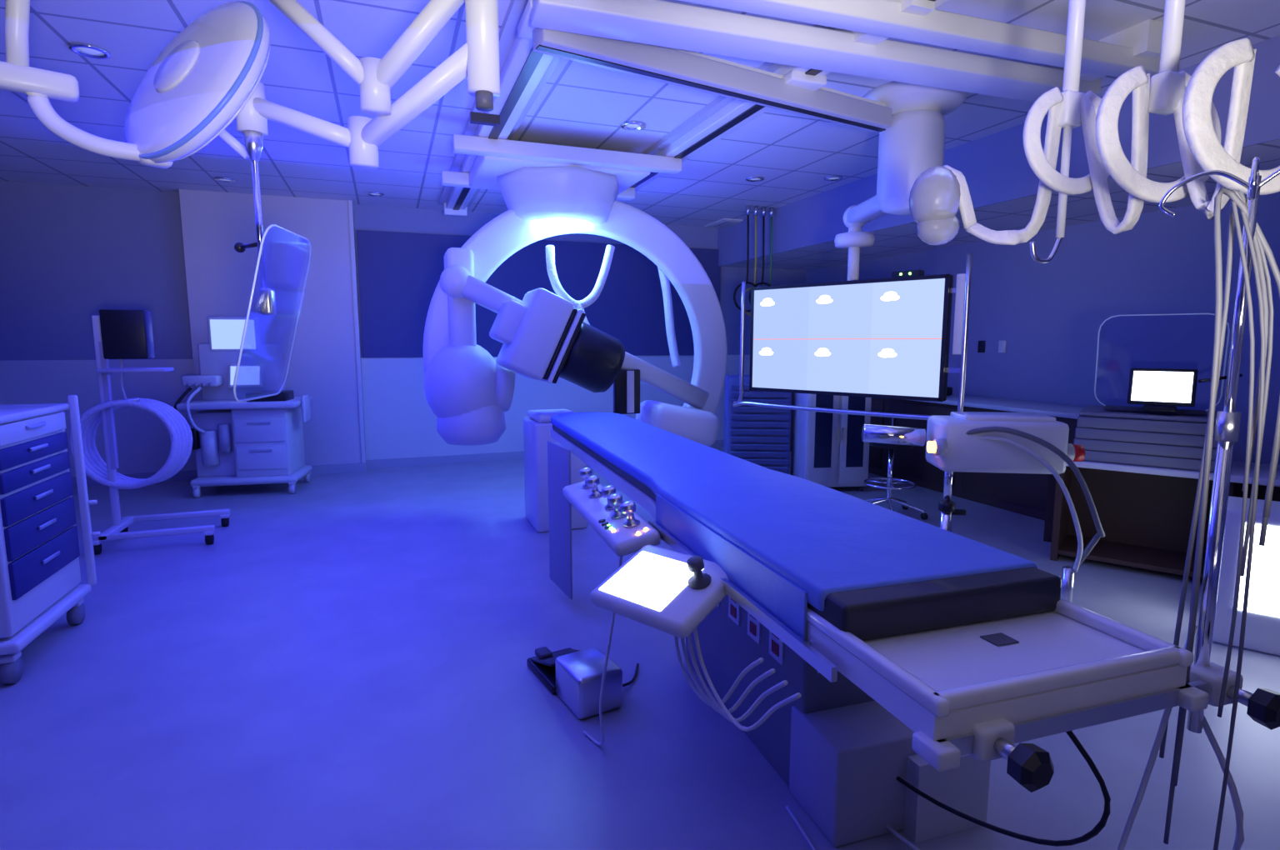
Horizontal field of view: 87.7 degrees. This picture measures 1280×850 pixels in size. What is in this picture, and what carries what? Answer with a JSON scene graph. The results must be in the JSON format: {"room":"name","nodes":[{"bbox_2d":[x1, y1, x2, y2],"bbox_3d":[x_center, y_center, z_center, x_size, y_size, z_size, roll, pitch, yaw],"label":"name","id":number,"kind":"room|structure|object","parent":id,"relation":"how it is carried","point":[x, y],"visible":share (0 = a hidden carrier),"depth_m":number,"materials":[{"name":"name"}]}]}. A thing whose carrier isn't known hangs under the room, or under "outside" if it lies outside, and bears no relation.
{"room":"hospital operating room","nodes":[
{"label":"hospital operating room","id":0,"kind":"room"},
{"bbox_2d":[179,189,366,474],"bbox_3d":[-3.859,-0.918,7.141,1.582,2.950,0.205,-3,8,-20],"label":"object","id":1,"kind":"structure","parent":0,"point":[326,365],"depth_m":7.08,"materials":[{"name":"white"}]},
{"bbox_2d":[0,180,806,486],"bbox_3d":[-2.304,-1.014,7.915,10.300,2.950,0.240,-3,8,-20],"label":"wall","id":2,"kind":"structure","parent":0,"point":[68,253],"depth_m":7.43,"materials":[{"name":"blue paint"}]},
{"bbox_2d":[0,446,1279,849],"bbox_3d":[-0.377,1.135,3.014,10.300,0.100,11.200,-3,8,-20],"label":"floor","id":3,"kind":"structure","parent":0,"point":[343,666],"depth_m":2.62,"materials":[{"name":"plastic"}]},
{"bbox_2d":[0,395,100,684],"bbox_3d":[-3.044,0.491,3.002,0.730,1.180,0.782,-3,8,-20],"label":"cart","id":4,"kind":"object","parent":3,"relation":"on","point":[40,574],"visible":1,"depth_m":3.04,"materials":[{"name":"white"}]},
{"bbox_2d":[68,309,229,554],"bbox_3d":[-3.571,0.019,4.803,0.877,1.670,0.580,-3,8,-20],"label":"stand","id":5,"kind":"object","parent":3,"relation":"on","point":[117,334],"visible":0.96,"depth_m":4.73,"materials":[{"name":"white"}]},
{"bbox_2d":[173,316,312,497],"bbox_3d":[-3.795,-0.198,6.458,1.070,1.690,0.699,-2,7,-12],"label":"equipment cart","id":6,"kind":"object","parent":3,"relation":"on","point":[260,441],"visible":0.91,"depth_m":6.33,"materials":[{"name":"white plastic"}]},
{"bbox_2d":[523,409,587,532],"bbox_3d":[-0.679,0.344,5.314,0.400,0.900,0.516,-3,8,-20],"label":"cabinet","id":7,"kind":"object","parent":3,"relation":"on","point":[537,427],"visible":0.61,"depth_m":5.10,"materials":[{"name":"white"}]},
{"bbox_2d":[526,646,639,719],"bbox_3d":[-0.190,1.016,2.876,0.435,0.170,0.530,-4,8,-30],"label":"switch","id":8,"kind":"object","parent":3,"relation":"on","point":[575,676],"visible":0.99,"depth_m":2.64,"materials":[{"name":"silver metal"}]},
{"bbox_2d":[723,375,791,474],"bbox_3d":[1.205,0.044,6.904,0.631,1.100,0.550,0,7,3],"label":"louvered cabinet","id":9,"kind":"object","parent":3,"relation":"on","point":[761,436],"visible":0.6,"depth_m":6.65,"materials":[{"name":"blue"}]},
{"bbox_2d":[790,392,871,490],"bbox_3d":[1.884,0.068,6.591,0.659,1.130,0.470,-1,7,-6],"label":"base cabinet","id":10,"kind":"object","parent":3,"relation":"on","point":[828,450],"visible":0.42,"depth_m":6.39,"materials":[{"name":"white metal"}]},
{"bbox_2d":[863,442,927,519],"bbox_3d":[2.082,0.419,5.599,0.556,0.680,0.568,-3,8,-20],"label":"stool","id":11,"kind":"object","parent":3,"relation":"on","point":[889,487],"visible":0.74,"depth_m":5.55,"materials":[{"name":"silver metal"}]},
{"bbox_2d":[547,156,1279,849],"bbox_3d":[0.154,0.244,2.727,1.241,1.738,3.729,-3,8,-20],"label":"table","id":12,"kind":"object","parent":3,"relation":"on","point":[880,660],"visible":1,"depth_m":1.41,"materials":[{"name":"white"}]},
{"bbox_2d":[861,411,1104,603],"bbox_3d":[1.810,0.468,3.662,1.126,1.064,0.627,0,7,-2],"label":"contrast injector","id":13,"kind":"object","parent":3,"relation":"on","point":[968,442],"visible":0.68,"depth_m":3.46,"materials":[{"name":"grey plastic"}]},
{"bbox_2d":[790,386,1279,578],"bbox_3d":[2.727,0.172,6.306,1.606,0.995,6.544,-3,8,-20],"label":"desk","id":14,"kind":"object","parent":3,"relation":"on","point":[1145,513],"visible":0.27,"depth_m":4.61,"materials":[{"name":"white"}]},
{"bbox_2d":[1073,313,1242,472],"bbox_3d":[3.233,-0.233,4.211,0.889,0.912,0.937,-3,8,-20],"label":"workstation","id":15,"kind":"object","parent":14,"relation":"on","point":[1158,434],"depth_m":4.00,"materials":[{"name":"grey metal"}]},
{"bbox_2d":[1212,495,1279,655],"bbox_3d":[3.067,0.727,3.214,0.456,0.660,0.406,6,9,38],"label":"display unit","id":16,"kind":"object","parent":3,"relation":"on","point":[1262,622],"visible":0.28,"depth_m":3.12,"materials":[{"name":"white plastic"}]},
{"bbox_2d":[0,0,1279,228],"bbox_3d":[-0.377,-1.891,2.635,10.300,0.100,11.200,-3,8,-20],"label":"ceiling","id":17,"kind":"structure","parent":0,"point":[581,105],"depth_m":4.45,"materials":[{"name":"tile"}]},
{"bbox_2d":[0,0,499,402],"bbox_3d":[-1.287,-0.955,2.495,1.823,1.724,0.641,0,7,1],"label":"light","id":18,"kind":"object","parent":17,"relation":"hanging from","point":[208,76],"visible":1,"depth_m":2.33,"materials":[{"name":"white plastic"}]},
{"bbox_2d":[68,42,842,228],"bbox_3d":[-0.823,-2.257,6.094,6.052,0.032,3.717,-3,8,-20],"label":"recessed light","id":19,"kind":"object","parent":17,"relation":"in","point":[82,49],"depth_m":4.69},
{"bbox_2d":[423,134,727,446],"bbox_3d":[-0.412,-0.928,5.531,2.673,2.331,1.280,-3,8,-20],"label":"gantry","id":20,"kind":"object","parent":17,"relation":"hanging from","point":[547,190],"depth_m":5.10,"materials":[{"name":"white plastic"}]},
{"bbox_2d":[733,205,774,315],"bbox_3d":[1.345,-1.840,7.536,0.638,1.219,0.057,-3,8,-20],"label":"hoses","id":21,"kind":"object","parent":17,"relation":"hanging from","point":[747,207],"visible":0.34,"depth_m":7.50,"materials":[{"name":"black rubber"}]},
{"bbox_2d":[438,0,1163,217],"bbox_3d":[0.488,-1.951,4.463,3.045,0.235,7.000,-3,8,-20],"label":"rails","id":22,"kind":"object","parent":17,"relation":"attached to","point":[657,40],"depth_m":3.14,"materials":[{"name":"white metal"}]},
{"bbox_2d":[732,80,972,419],"bbox_3d":[1.423,-1.068,4.687,0.598,2.042,1.757,-4,8,-27],"label":"monitor","id":23,"kind":"object","parent":17,"relation":"attached to","point":[879,337],"visible":0.92,"depth_m":4.48,"materials":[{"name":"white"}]},
{"bbox_2d":[752,278,944,397],"bbox_3d":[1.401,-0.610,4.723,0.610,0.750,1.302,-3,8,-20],"label":"screen","id":24,"kind":"object","parent":23,"relation":"on","point":[881,337],"depth_m":4.64,"materials":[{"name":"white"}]},
{"bbox_2d":[717,35,1279,270],"bbox_3d":[3.690,-1.783,4.189,1.612,0.500,10.800,-3,8,-20],"label":"ceiling soffit","id":25,"kind":"structure","parent":17,"relation":"attached to","point":[1002,185],"depth_m":4.98,"materials":[{"name":"white paint"}]},
{"bbox_2d":[805,191,1279,464],"bbox_3d":[4.332,-0.598,4.580,0.240,2.950,11.200,-3,8,-20],"label":"wall","id":26,"kind":"structure","parent":0,"point":[1050,315],"depth_m":5.57,"materials":[{"name":"blue paint"}]},
{"bbox_2d":[977,340,1006,353],"bbox_3d":[3.481,-0.775,6.595,0.012,0.122,0.325,-3,8,-20],"label":"wall plates","id":27,"kind":"object","parent":26,"relation":"attached to","point":[1002,344],"visible":1,"depth_m":6.51,"materials":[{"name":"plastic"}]},
{"bbox_2d":[908,0,1279,263],"bbox_3d":[1.330,-1.130,1.994,0.420,1.253,1.049,-3,8,-20],"label":"coiled cable","id":28,"kind":"object","parent":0,"point":[936,197],"depth_m":1.84,"materials":[{"name":"white plastic"}]}
]}

